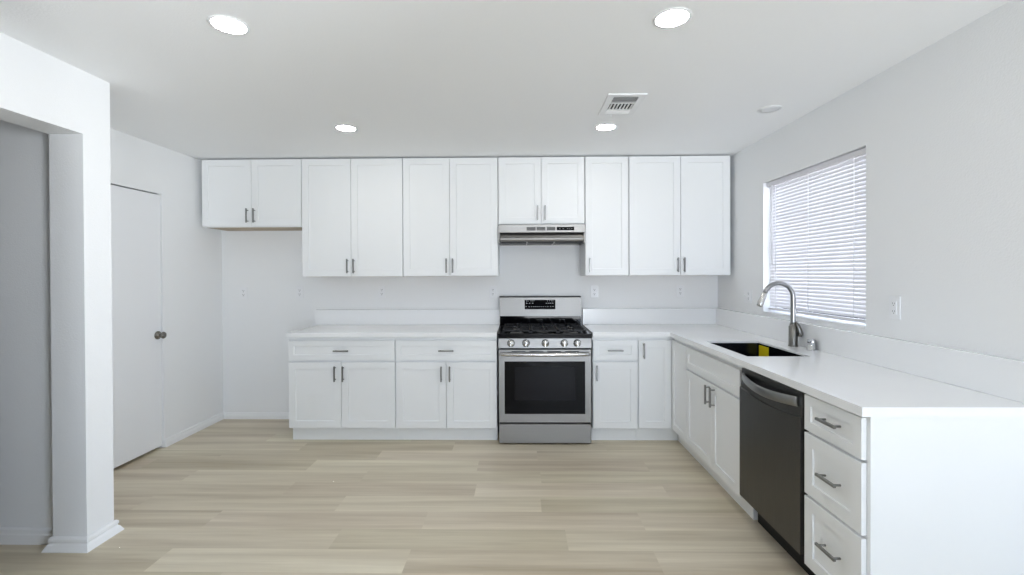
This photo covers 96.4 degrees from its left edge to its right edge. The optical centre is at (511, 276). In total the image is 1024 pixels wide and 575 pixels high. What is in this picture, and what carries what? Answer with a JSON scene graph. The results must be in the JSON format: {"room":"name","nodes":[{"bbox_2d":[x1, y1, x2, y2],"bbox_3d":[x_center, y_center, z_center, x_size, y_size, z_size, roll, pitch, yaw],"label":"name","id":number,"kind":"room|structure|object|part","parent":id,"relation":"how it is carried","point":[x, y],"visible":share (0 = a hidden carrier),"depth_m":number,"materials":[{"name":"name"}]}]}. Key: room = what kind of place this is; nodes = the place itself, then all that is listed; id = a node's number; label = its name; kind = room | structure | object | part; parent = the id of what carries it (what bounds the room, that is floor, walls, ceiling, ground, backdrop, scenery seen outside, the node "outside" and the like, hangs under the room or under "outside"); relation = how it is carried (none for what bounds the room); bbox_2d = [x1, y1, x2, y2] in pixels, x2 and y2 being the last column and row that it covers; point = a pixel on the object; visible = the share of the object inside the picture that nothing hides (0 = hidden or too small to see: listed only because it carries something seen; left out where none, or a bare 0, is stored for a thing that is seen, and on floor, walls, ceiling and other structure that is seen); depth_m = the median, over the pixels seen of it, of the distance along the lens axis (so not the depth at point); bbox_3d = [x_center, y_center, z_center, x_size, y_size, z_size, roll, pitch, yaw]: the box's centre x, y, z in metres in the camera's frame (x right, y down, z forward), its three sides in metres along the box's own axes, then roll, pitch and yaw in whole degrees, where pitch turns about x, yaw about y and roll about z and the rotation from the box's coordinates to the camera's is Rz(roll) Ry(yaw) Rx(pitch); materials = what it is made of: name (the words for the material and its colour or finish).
{"room":"kitchen","nodes":[
{"label":"kitchen","id":0,"kind":"room"},
{"bbox_2d":[0,120,52,527],"bbox_3d":[-3.249,0.174,2.439,1.820,2.431,0.106,0,0,1],"label":"wall","id":1,"kind":"structure","parent":0,"point":[26,478],"depth_m":2.37,"materials":[{"name":"white paint"}]},
{"bbox_2d":[0,528,52,544],"bbox_3d":[-3.246,1.349,2.387,1.820,0.082,0.013,0,0,1],"label":"baseboard","id":2,"kind":"structure","parent":1,"relation":"attached to","point":[8,536],"depth_m":2.37,"materials":[{"name":"white paint"}]},
{"bbox_2d":[0,32,113,536],"bbox_3d":[-2.261,0.174,1.887,0.175,2.431,1.176,0,0,1],"label":"wall","id":3,"kind":"structure","parent":0,"point":[40,91],"depth_m":2.32,"materials":[{"name":"white paint"}]},
{"bbox_2d":[41,536,86,552],"bbox_3d":[-2.249,1.354,2.313,0.235,0.066,0.030,0,0,1],"label":"baseboard","id":4,"kind":"object","parent":3,"relation":"attached to","point":[57,544],"visible":0.97,"depth_m":2.31,"materials":[{"name":"white paint"}]},
{"bbox_2d":[87,520,123,552],"bbox_3d":[-2.145,1.353,2.404,0.030,0.066,0.215,0,0,1],"label":"baseboard","id":5,"kind":"structure","parent":3,"relation":"attached to","point":[111,529],"depth_m":2.40,"materials":[{"name":"white paint"}]},
{"bbox_2d":[110,128,222,447],"bbox_3d":[-2.890,0.166,3.403,0.140,2.431,2.047,0,0,1],"label":"wall","id":6,"kind":"structure","parent":0,"point":[190,252],"depth_m":3.91,"materials":[{"name":"white paint"}]},
{"bbox_2d":[111,185,166,468],"bbox_3d":[-2.821,0.355,3.260,0.094,2.016,0.851,0,0,1],"label":"door","id":7,"kind":"structure","parent":6,"relation":"in","point":[137,335],"depth_m":3.44,"materials":[{"name":"white paint"}]},
{"bbox_3d":[-2.797,0.465,3.648,0.060,0.066,0.066,0,0,1],"label":"knob","id":8,"kind":"part","parent":7,"relation":"part of","materials":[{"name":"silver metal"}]},
{"bbox_2d":[165,412,223,446],"bbox_3d":[-2.798,1.343,4.067,0.013,0.068,0.733,0,0,1],"label":"baseboard","id":9,"kind":"structure","parent":6,"relation":"attached to","point":[204,424],"depth_m":4.01,"materials":[{"name":"white paint"}]},
{"bbox_2d":[0,419,807,574],"bbox_3d":[-1.108,1.394,0.708,6.150,0.001,7.494,0,0,1],"label":"floor","id":10,"kind":"structure","parent":0,"point":[231,496],"depth_m":2.65,"materials":[{"name":"brown wood"}]},
{"bbox_2d":[288,337,397,439],"bbox_3d":[-1.404,0.933,4.069,0.892,0.877,0.645,0,0,1],"label":"base cabinet","id":11,"kind":"object","parent":10,"relation":"on","point":[341,388],"visible":0.92,"depth_m":3.79,"materials":[{"name":"white paint"}]},
{"bbox_3d":[-1.632,0.978,3.797,0.437,0.544,0.020,0,0,1],"label":"door","id":12,"kind":"part","parent":11,"relation":"part of","materials":[{"name":"white paint"}]},
{"bbox_3d":[-1.459,0.799,3.765,0.012,0.126,0.036,0,0,1],"label":"handle","id":13,"kind":"part","parent":11,"relation":"part of","materials":[{"name":"silver metal"}]},
{"bbox_3d":[-1.409,0.609,3.790,0.884,0.162,0.020,0,0,1],"label":"drawer","id":14,"kind":"part","parent":11,"relation":"part of","materials":[{"name":"white paint"}]},
{"bbox_3d":[-1.391,0.799,3.764,0.012,0.126,0.036,0,0,1],"label":"handle","id":15,"kind":"part","parent":11,"relation":"part of","materials":[{"name":"silver metal"}]},
{"bbox_3d":[-1.188,0.977,3.789,0.444,0.544,0.020,0,0,1],"label":"door","id":16,"kind":"part","parent":11,"relation":"part of","materials":[{"name":"white paint"}]},
{"bbox_2d":[285,325,499,336],"bbox_3d":[-0.989,0.475,4.074,1.743,0.035,0.644,0,0,1],"label":"countertop","id":17,"kind":"structure","parent":11,"relation":"on","point":[318,330],"depth_m":3.86,"materials":[{"name":"white stone"}]},
{"bbox_2d":[315,309,499,324],"bbox_3d":[-0.997,0.382,4.371,1.768,0.144,0.048,0,0,1],"label":"upstand","id":18,"kind":"object","parent":17,"relation":"on","point":[322,316],"visible":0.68,"depth_m":4.35,"materials":[{"name":"white stone"}]},
{"bbox_2d":[396,335,498,439],"bbox_3d":[-0.537,0.930,4.055,0.838,0.877,0.645,0,0,1],"label":"base cabinet","id":19,"kind":"object","parent":10,"relation":"on","point":[447,388],"visible":0.94,"depth_m":3.77,"materials":[{"name":"white paint"}]},
{"bbox_3d":[-0.750,0.975,3.782,0.414,0.544,0.020,0,0,1],"label":"door","id":20,"kind":"part","parent":19,"relation":"part of","materials":[{"name":"white paint"}]},
{"bbox_3d":[-0.581,0.796,3.750,0.012,0.126,0.036,0,0,1],"label":"handle","id":21,"kind":"part","parent":19,"relation":"part of","materials":[{"name":"silver metal"}]},
{"bbox_3d":[-0.540,0.607,3.748,0.126,0.012,0.036,0,0,1],"label":"handle","id":22,"kind":"part","parent":19,"relation":"part of","materials":[{"name":"silver metal"}]},
{"bbox_3d":[-0.543,0.605,3.776,0.830,0.162,0.020,0,0,1],"label":"drawer","id":23,"kind":"part","parent":19,"relation":"part of","materials":[{"name":"white paint"}]},
{"bbox_3d":[-0.333,0.974,3.775,0.413,0.544,0.020,0,0,1],"label":"door","id":24,"kind":"part","parent":19,"relation":"part of","materials":[{"name":"white paint"}]},
{"bbox_2d":[498,296,591,442],"bbox_3d":[0.266,0.775,4.018,0.774,1.182,0.709,0,0,1],"label":"gas range","id":25,"kind":"object","parent":10,"relation":"on","point":[545,364],"visible":1,"depth_m":3.73,"materials":[{"name":"silver metal"}]},
{"bbox_3d":[-0.008,0.539,3.706,0.054,0.053,0.037,0,0,1],"label":"knob","id":26,"kind":"part","parent":25,"relation":"part of","materials":[{"name":"silver metal"}]},
{"bbox_3d":[0.114,0.538,3.704,0.054,0.053,0.037,0,0,1],"label":"knob","id":27,"kind":"part","parent":25,"relation":"part of","materials":[{"name":"silver metal"}]},
{"bbox_3d":[0.266,0.411,4.328,0.756,0.091,0.085,0,0,1],"label":"panel","id":28,"kind":"part","parent":25,"relation":"part of","materials":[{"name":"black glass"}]},
{"bbox_3d":[0.269,0.889,3.739,0.750,0.591,0.029,0,0,1],"label":"oven door","id":29,"kind":"part","parent":25,"relation":"part of","materials":[{"name":"silver metal"}]},
{"bbox_3d":[0.268,0.869,3.726,0.492,0.272,0.002,0,0,1],"label":"glass","id":30,"kind":"part","parent":25,"relation":"part of","materials":[{"name":"black glass"}]},
{"bbox_3d":[0.270,1.278,3.744,0.750,0.155,0.027,0,0,1],"label":"drawer","id":31,"kind":"part","parent":25,"relation":"part of","materials":[{"name":"silver metal"}]},
{"bbox_2d":[498,326,591,338],"bbox_3d":[0.272,0.478,4.041,0.760,0.038,0.659,0,0,1],"label":"cooktop","id":32,"kind":"object","parent":25,"relation":"in","point":[529,332],"depth_m":3.76,"materials":[{"name":"black metal"}]},
{"bbox_3d":[0.267,0.540,3.735,0.756,0.076,0.034,0,0,1],"label":"control panel","id":33,"kind":"part","parent":25,"relation":"part of","materials":[{"name":"silver metal"}]},
{"bbox_3d":[0.267,0.626,3.693,0.728,0.030,0.061,0,0,1],"label":"handle","id":34,"kind":"part","parent":25,"relation":"part of","materials":[{"name":"silver metal"}]},
{"bbox_3d":[0.271,0.537,3.701,0.054,0.053,0.037,0,0,1],"label":"knob","id":35,"kind":"part","parent":25,"relation":"part of","materials":[{"name":"silver metal"}]},
{"bbox_3d":[0.425,0.537,3.699,0.054,0.053,0.037,0,0,1],"label":"knob","id":36,"kind":"part","parent":25,"relation":"part of","materials":[{"name":"silver metal"}]},
{"bbox_3d":[0.530,0.537,3.697,0.054,0.053,0.037,0,0,1],"label":"knob","id":37,"kind":"part","parent":25,"relation":"part of","materials":[{"name":"silver metal"}]},
{"bbox_2d":[591,337,636,439],"bbox_3d":[0.851,0.925,4.032,0.369,0.877,0.645,0,0,1],"label":"base cabinet","id":38,"kind":"object","parent":10,"relation":"on","point":[613,359],"visible":0.92,"depth_m":3.75,"materials":[{"name":"white paint"}]},
{"bbox_3d":[0.692,0.783,3.729,0.012,0.126,0.036,0,0,1],"label":"handle","id":39,"kind":"part","parent":38,"relation":"part of","materials":[{"name":"silver metal"}]},
{"bbox_3d":[0.845,0.600,3.753,0.361,0.162,0.020,0,0,1],"label":"drawer","id":40,"kind":"part","parent":38,"relation":"part of","materials":[{"name":"white paint"}]},
{"bbox_3d":[0.846,0.969,3.755,0.361,0.544,0.020,0,0,1],"label":"door","id":41,"kind":"part","parent":38,"relation":"part of","materials":[{"name":"white paint"}]},
{"bbox_3d":[0.843,0.601,3.725,0.126,0.012,0.036,0,0,1],"label":"handle","id":42,"kind":"part","parent":38,"relation":"part of","materials":[{"name":"silver metal"}]},
{"bbox_2d":[636,337,695,458],"bbox_3d":[1.485,0.923,3.879,0.900,0.877,0.928,0,0,1],"label":"base cabinet","id":43,"kind":"object","parent":10,"relation":"on","point":[661,361],"visible":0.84,"depth_m":3.74,"materials":[{"name":"white paint"}]},
{"bbox_3d":[1.170,0.879,3.749,0.264,0.722,0.020,0,0,1],"label":"door","id":44,"kind":"part","parent":43,"relation":"part of","materials":[{"name":"white paint"}]},
{"bbox_3d":[1.312,0.880,3.577,0.020,0.722,0.312,0,0,1],"label":"door","id":45,"kind":"part","parent":43,"relation":"part of","materials":[{"name":"white paint"}]},
{"bbox_2d":[582,324,1023,416],"bbox_3d":[1.289,0.439,2.995,1.286,0.104,2.725,0,0,1],"label":"countertop","id":46,"kind":"structure","parent":43,"relation":"on","point":[860,388],"depth_m":2.07,"materials":[{"name":"white stone"}]},
{"bbox_2d":[582,308,715,323],"bbox_3d":[1.311,0.372,4.332,1.286,0.148,0.048,0,0,1],"label":"upstand","id":47,"kind":"object","parent":46,"relation":"on","point":[589,315],"visible":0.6,"depth_m":4.31,"materials":[{"name":"white stone"}]},
{"bbox_2d":[712,343,800,355],"bbox_3d":[1.542,0.576,2.926,0.401,0.219,0.624,0,0,1],"label":"sink","id":48,"kind":"object","parent":46,"relation":"in","point":[747,349],"visible":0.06,"depth_m":3.22,"materials":[{"name":"black metal"}]},
{"bbox_2d":[757,281,802,346],"bbox_3d":[1.746,0.240,2.989,0.282,0.426,0.078,0,0,1],"label":"faucet","id":49,"kind":"object","parent":46,"relation":"on","point":[795,331],"visible":1,"depth_m":2.98,"materials":[{"name":"grey metal"}]},
{"bbox_3d":[1.862,0.338,2.968,0.049,0.100,0.038,0,0,1],"label":"lever","id":50,"kind":"part","parent":49,"relation":"part of","materials":[{"name":"grey metal"}]},
{"bbox_3d":[1.860,0.420,2.840,0.054,0.068,0.054,0,0,1],"label":"air gap cap","id":51,"kind":"part","parent":46,"relation":"part of","materials":[{"name":"silver metal"}]},
{"bbox_2d":[716,308,1023,402],"bbox_3d":[1.912,0.378,2.959,0.038,0.150,2.676,0,0,1],"label":"upstand","id":52,"kind":"object","parent":46,"relation":"on","point":[999,376],"visible":0.93,"depth_m":2.18,"materials":[{"name":"white stone"}]},
{"bbox_2d":[686,345,757,519],"bbox_3d":[1.588,0.929,2.993,0.663,0.877,0.836,0,0,1],"label":"base cabinet","id":53,"kind":"object","parent":10,"relation":"on","point":[713,383],"visible":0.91,"depth_m":2.91,"materials":[{"name":"white paint"}]},
{"bbox_3d":[1.306,0.968,3.192,0.020,0.550,0.439,0,0,1],"label":"door","id":54,"kind":"part","parent":53,"relation":"part of","materials":[{"name":"white paint"}]},
{"bbox_3d":[1.274,0.769,2.990,0.036,0.126,0.012,0,0,1],"label":"handle","id":55,"kind":"part","parent":53,"relation":"part of","materials":[{"name":"silver metal"}]},
{"bbox_3d":[1.273,0.769,2.916,0.036,0.126,0.012,0,0,1],"label":"handle","id":56,"kind":"part","parent":53,"relation":"part of","materials":[{"name":"silver metal"}]},
{"bbox_3d":[1.299,0.971,2.777,0.020,0.550,0.384,0,0,1],"label":"door","id":57,"kind":"part","parent":53,"relation":"part of","materials":[{"name":"white paint"}]},
{"bbox_2d":[740,368,814,574],"bbox_3d":[1.570,0.936,2.280,0.675,0.873,0.557,0,0,1],"label":"dishwasher","id":58,"kind":"object","parent":10,"relation":"on","point":[772,430],"visible":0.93,"depth_m":2.23,"materials":[{"name":"black metal"}]},
{"bbox_3d":[1.256,0.560,2.280,0.050,0.061,0.504,0,0,1],"label":"handle","id":59,"kind":"part","parent":58,"relation":"part of","materials":[{"name":"silver metal"}]},
{"bbox_3d":[1.376,1.298,2.287,0.008,0.150,0.548,0,0,1],"label":"kick plate","id":60,"kind":"part","parent":58,"relation":"part of","materials":[{"name":"black plastic"}]},
{"bbox_2d":[804,394,866,574],"bbox_3d":[1.569,0.937,1.827,0.663,0.877,0.338,0,0,1],"label":"base cabinet","id":61,"kind":"object","parent":10,"relation":"on","point":[835,443],"visible":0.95,"depth_m":1.80,"materials":[{"name":"white paint"}]},
{"bbox_3d":[1.256,1.092,1.818,0.036,0.012,0.114,0,0,1],"label":"handle","id":62,"kind":"part","parent":61,"relation":"part of","materials":[{"name":"silver metal"}]},
{"bbox_3d":[1.255,0.807,1.816,0.036,0.012,0.114,0,0,1],"label":"handle","id":63,"kind":"part","parent":61,"relation":"part of","materials":[{"name":"silver metal"}]},
{"bbox_3d":[1.254,0.579,1.814,0.036,0.012,0.114,0,0,1],"label":"handle","id":64,"kind":"part","parent":61,"relation":"part of","materials":[{"name":"silver metal"}]},
{"bbox_3d":[1.284,1.102,1.832,0.020,0.301,0.334,0,0,1],"label":"drawer","id":65,"kind":"part","parent":61,"relation":"part of","materials":[{"name":"white paint"}]},
{"bbox_3d":[1.283,0.808,1.829,0.020,0.264,0.334,0,0,1],"label":"drawer","id":66,"kind":"part","parent":61,"relation":"part of","materials":[{"name":"white paint"}]},
{"bbox_3d":[1.282,0.587,1.828,0.020,0.153,0.334,0,0,1],"label":"drawer","id":67,"kind":"part","parent":61,"relation":"part of","materials":[{"name":"white paint"}]},
{"bbox_2d":[867,417,1023,574],"bbox_3d":[1.599,0.939,1.647,0.622,0.877,0.018,0,0,1],"label":"end panel","id":68,"kind":"object","parent":10,"relation":"on","point":[945,495],"visible":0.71,"depth_m":1.64,"materials":[{"name":"white paint"}]},
{"bbox_2d":[222,230,717,411],"bbox_3d":[-0.423,0.150,4.456,5.059,2.431,0.140,0,0,1],"label":"wall","id":69,"kind":"structure","parent":0,"point":[267,263],"depth_m":4.41,"materials":[{"name":"white paint"}]},
{"bbox_2d":[240,287,246,298],"bbox_3d":[-2.591,0.156,4.417,0.070,0.116,0.009,0,0,1],"label":"wall outlet","id":70,"kind":"object","parent":69,"relation":"attached to","point":[243,290],"visible":1,"depth_m":4.42,"materials":[{"name":"white plastic"}]},
{"bbox_2d":[202,159,301,230],"bbox_3d":[-2.310,-0.744,4.215,0.891,0.604,0.388,0,0,1],"label":"upper cabinet","id":71,"kind":"object","parent":69,"relation":"attached to","point":[248,194],"visible":0.97,"depth_m":4.06,"materials":[{"name":"white paint"}]},
{"bbox_3d":[-2.534,-0.744,4.071,0.441,0.592,0.020,0,0,1],"label":"door","id":72,"kind":"part","parent":71,"relation":"part of","materials":[{"name":"white paint"}]},
{"bbox_3d":[-2.343,-0.542,4.041,0.012,0.126,0.036,0,0,1],"label":"handle","id":73,"kind":"part","parent":71,"relation":"part of","materials":[{"name":"silver metal"}]},
{"bbox_3d":[-2.281,-0.542,4.040,0.012,0.126,0.036,0,0,1],"label":"handle","id":74,"kind":"part","parent":71,"relation":"part of","materials":[{"name":"silver metal"}]},
{"bbox_3d":[-2.090,-0.746,4.063,0.441,0.592,0.020,0,0,1],"label":"door","id":75,"kind":"part","parent":71,"relation":"part of","materials":[{"name":"white paint"}]},
{"bbox_2d":[224,412,288,418],"bbox_3d":[-2.321,1.342,4.419,0.956,0.062,0.013,0,0,1],"label":"baseboard","id":76,"kind":"structure","parent":69,"relation":"attached to","point":[227,415],"depth_m":4.42,"materials":[{"name":"white paint"}]},
{"bbox_2d":[296,286,302,297],"bbox_3d":[-2.045,0.150,4.408,0.070,0.116,0.009,0,0,1],"label":"wall outlet","id":77,"kind":"object","parent":69,"relation":"attached to","point":[299,289],"visible":1,"depth_m":4.41,"materials":[{"name":"white plastic"}]},
{"bbox_2d":[302,158,405,276],"bbox_3d":[-1.411,-0.526,4.202,0.896,1.048,0.388,0,0,1],"label":"upper cabinet","id":78,"kind":"object","parent":69,"relation":"attached to","point":[352,209],"visible":0.95,"depth_m":4.05,"materials":[{"name":"white paint"}]},
{"bbox_3d":[-1.643,-0.526,4.057,0.433,1.036,0.020,0,0,1],"label":"door","id":79,"kind":"part","parent":78,"relation":"part of","materials":[{"name":"white paint"}]},
{"bbox_3d":[-1.395,-0.095,4.029,0.012,0.126,0.036,0,0,1],"label":"handle","id":80,"kind":"part","parent":78,"relation":"part of","materials":[{"name":"silver metal"}]},
{"bbox_3d":[-1.195,-0.527,4.050,0.455,1.036,0.020,0,0,1],"label":"door","id":81,"kind":"part","parent":78,"relation":"part of","materials":[{"name":"white paint"}]},
{"bbox_2d":[378,286,385,297],"bbox_3d":[-1.250,0.146,4.394,0.070,0.116,0.009,0,0,1],"label":"wall outlet","id":82,"kind":"object","parent":69,"relation":"attached to","point":[381,289],"visible":1,"depth_m":4.39,"materials":[{"name":"white plastic"}]},
{"bbox_2d":[403,157,499,276],"bbox_3d":[-0.541,-0.529,4.187,0.837,1.048,0.388,0,0,1],"label":"upper cabinet","id":83,"kind":"object","parent":69,"relation":"attached to","point":[450,205],"visible":0.98,"depth_m":4.03,"materials":[{"name":"white paint"}]},
{"bbox_3d":[-0.755,-0.529,4.043,0.408,1.036,0.020,0,0,1],"label":"door","id":84,"kind":"part","parent":83,"relation":"part of","materials":[{"name":"white paint"}]},
{"bbox_3d":[-0.338,-0.530,4.036,0.421,1.036,0.020,0,0,1],"label":"door","id":85,"kind":"part","parent":83,"relation":"part of","materials":[{"name":"white paint"}]},
{"bbox_2d":[489,286,496,297],"bbox_3d":[-0.182,0.145,4.377,0.070,0.116,0.009,0,0,1],"label":"wall outlet","id":86,"kind":"object","parent":69,"relation":"attached to","point":[492,289],"visible":1,"depth_m":4.37,"materials":[{"name":"white plastic"}]},
{"bbox_2d":[498,157,584,224],"bbox_3d":[0.260,-0.758,4.172,0.759,0.596,0.388,0,0,1],"label":"upper cabinet","id":87,"kind":"object","parent":69,"relation":"attached to","point":[531,190],"visible":0.92,"depth_m":4.02,"materials":[{"name":"white paint"}]},
{"bbox_3d":[0.068,-0.758,4.027,0.374,0.584,0.020,0,0,1],"label":"door","id":88,"kind":"part","parent":87,"relation":"part of","materials":[{"name":"white paint"}]},
{"bbox_2d":[498,224,584,245],"bbox_3d":[0.262,-0.378,4.171,0.758,0.161,0.393,0,0,1],"label":"range hood","id":89,"kind":"object","parent":87,"relation":"attached to","point":[520,234],"visible":1,"depth_m":3.98,"materials":[{"name":"silver metal"}]},
{"bbox_2d":[527,227,535,230],"bbox_3d":[0.167,-0.419,3.982,0.078,0.030,0.008,0,0,1],"label":"vent grille","id":90,"kind":"object","parent":89,"relation":"attached to","point":[528,228],"depth_m":3.98,"materials":[{"name":"grey metal"}]},
{"bbox_3d":[0.447,-0.759,4.021,0.377,0.584,0.020,0,0,1],"label":"door","id":91,"kind":"part","parent":87,"relation":"part of","materials":[{"name":"white paint"}]},
{"bbox_2d":[591,286,597,297],"bbox_3d":[0.785,0.142,4.361,0.070,0.116,0.009,0,0,1],"label":"wall outlet","id":92,"kind":"object","parent":69,"relation":"attached to","point":[594,289],"visible":1,"depth_m":4.36,"materials":[{"name":"white plastic"}]},
{"bbox_2d":[580,156,627,275],"bbox_3d":[0.834,-0.534,4.164,0.379,1.048,0.388,0,0,1],"label":"upper cabinet","id":93,"kind":"object","parent":69,"relation":"attached to","point":[604,252],"visible":0.94,"depth_m":4.01,"materials":[{"name":"white paint"}]},
{"bbox_2d":[628,156,729,275],"bbox_3d":[1.472,-0.536,4.154,0.888,1.048,0.388,0,0,1],"label":"upper cabinet","id":94,"kind":"object","parent":69,"relation":"attached to","point":[679,206],"visible":0.98,"depth_m":4.00,"materials":[{"name":"white paint"}]},
{"bbox_3d":[1.249,-0.536,4.009,0.443,1.036,0.020,0,0,1],"label":"door","id":95,"kind":"part","parent":94,"relation":"part of","materials":[{"name":"white paint"}]},
{"bbox_3d":[1.501,-0.106,3.980,0.012,0.126,0.036,0,0,1],"label":"handle","id":96,"kind":"part","parent":94,"relation":"part of","materials":[{"name":"silver metal"}]},
{"bbox_3d":[1.687,-0.538,4.002,0.425,1.036,0.020,0,0,1],"label":"door","id":97,"kind":"part","parent":94,"relation":"part of","materials":[{"name":"white paint"}]},
{"bbox_2d":[676,285,683,296],"bbox_3d":[1.598,0.136,4.347,0.070,0.116,0.009,0,0,1],"label":"wall outlet","id":98,"kind":"object","parent":69,"relation":"attached to","point":[679,288],"visible":1,"depth_m":4.34,"materials":[{"name":"white plastic"}]},
{"bbox_2d":[0,0,1010,159],"bbox_3d":[-1.093,-1.097,0.699,6.400,0.120,7.677,0,0,1],"label":"ceiling","id":99,"kind":"structure","parent":0,"point":[414,78],"depth_m":2.28,"materials":[{"name":"white paint"}]},
{"bbox_2d":[207,15,249,34],"bbox_3d":[-1.173,-1.043,1.898,0.154,0.004,0.154,0,0,1],"label":"recessed light","id":100,"kind":"object","parent":99,"relation":"in","point":[226,24],"visible":1,"depth_m":1.89,"materials":[{"name":"white plastic"}]},
{"bbox_2d":[334,124,357,131],"bbox_3d":[-1.175,-1.052,3.239,0.154,0.004,0.154,0,0,1],"label":"recessed light","id":101,"kind":"object","parent":99,"relation":"in","point":[347,128],"visible":1,"depth_m":3.24,"materials":[{"name":"white plastic"}]},
{"bbox_2d":[595,123,616,130],"bbox_3d":[0.665,-1.059,3.238,0.154,0.004,0.154,0,0,1],"label":"recessed light","id":102,"kind":"object","parent":99,"relation":"in","point":[608,126],"visible":1,"depth_m":3.24,"materials":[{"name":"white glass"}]},
{"bbox_2d":[598,93,647,117],"bbox_3d":[0.671,-1.044,2.807,0.224,0.029,0.344,0,0,1],"label":"ceiling vent","id":103,"kind":"object","parent":99,"relation":"in","point":[620,103],"visible":1,"depth_m":2.77,"materials":[{"name":"white metal"}]},
{"bbox_2d":[652,7,691,28],"bbox_3d":[0.650,-1.050,1.858,0.154,0.004,0.154,0,0,1],"label":"recessed light","id":104,"kind":"object","parent":99,"relation":"in","point":[673,17],"visible":1,"depth_m":1.85,"materials":[{"name":"white plastic"}]},
{"bbox_2d":[758,105,782,112],"bbox_3d":[1.633,-1.060,2.895,0.140,0.004,0.140,0,0,1],"label":"recessed light","id":105,"kind":"object","parent":99,"relation":"in","point":[772,108],"visible":1,"depth_m":2.89,"materials":[{"name":"white plastic"}]},
{"bbox_2d":[718,0,1023,359],"bbox_3d":[1.964,0.167,0.657,0.140,2.431,7.377,0,0,1],"label":"wall","id":106,"kind":"structure","parent":0,"point":[941,129],"depth_m":2.09,"materials":[{"name":"white paint"}]},
{"bbox_2d":[744,289,751,302],"bbox_3d":[1.936,0.157,3.769,0.018,0.116,0.116,0,0,1],"label":"wall outlet","id":107,"kind":"object","parent":106,"relation":"attached to","point":[747,292],"visible":1,"depth_m":3.76,"materials":[{"name":"white plastic"}]},
{"bbox_2d":[763,311,865,328],"bbox_3d":[1.973,0.273,3.012,0.091,0.012,1.043,0,0,1],"label":"trim","id":108,"kind":"structure","parent":106,"relation":"attached to","point":[851,324],"depth_m":2.88,"materials":[{"name":"white paint"}]},
{"bbox_2d":[775,159,865,323],"bbox_3d":[2.044,-0.220,3.007,0.050,0.998,1.045,0,0,1],"label":"window","id":109,"kind":"structure","parent":106,"relation":"in","point":[864,159],"depth_m":2.96,"materials":[{"name":"white paint"}]},
{"bbox_2d":[767,147,865,322],"bbox_3d":[1.966,-0.230,3.005,0.050,0.967,1.013,0,0,1],"label":"window blind","id":110,"kind":"object","parent":109,"relation":"attached to","point":[818,286],"visible":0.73,"depth_m":2.89,"materials":[{"name":"white plastic"}]},
{"bbox_3d":[1.978,-0.225,3.410,0.033,0.923,0.004,0,0,1],"label":"ladder cord","id":111,"kind":"part","parent":110,"relation":"part of","materials":[{"name":"white fabric"}]},
{"bbox_3d":[1.973,0.244,3.008,0.026,0.018,1.005,0,0,1],"label":"rail","id":112,"kind":"part","parent":110,"relation":"part of","materials":[{"name":"white plastic"}]},
{"bbox_3d":[1.965,-0.220,2.610,0.033,0.923,0.004,0,0,1],"label":"ladder cord","id":113,"kind":"part","parent":110,"relation":"part of","materials":[{"name":"white fabric"}]},
{"bbox_2d":[889,296,900,319],"bbox_3d":[1.915,0.153,2.292,0.010,0.116,0.070,0,0,1],"label":"wall outlet","id":114,"kind":"object","parent":106,"relation":"attached to","point":[894,301],"visible":1,"depth_m":2.28,"materials":[{"name":"white plastic"}]},
{"bbox_2d":[891,301,896,314],"bbox_3d":[1.913,0.153,2.292,0.004,0.068,0.033,0,0,1],"label":"receptacle","id":115,"kind":"object","parent":114,"relation":"attached to","point":[893,303],"depth_m":2.29,"materials":[{"name":"white plastic"}]}
]}

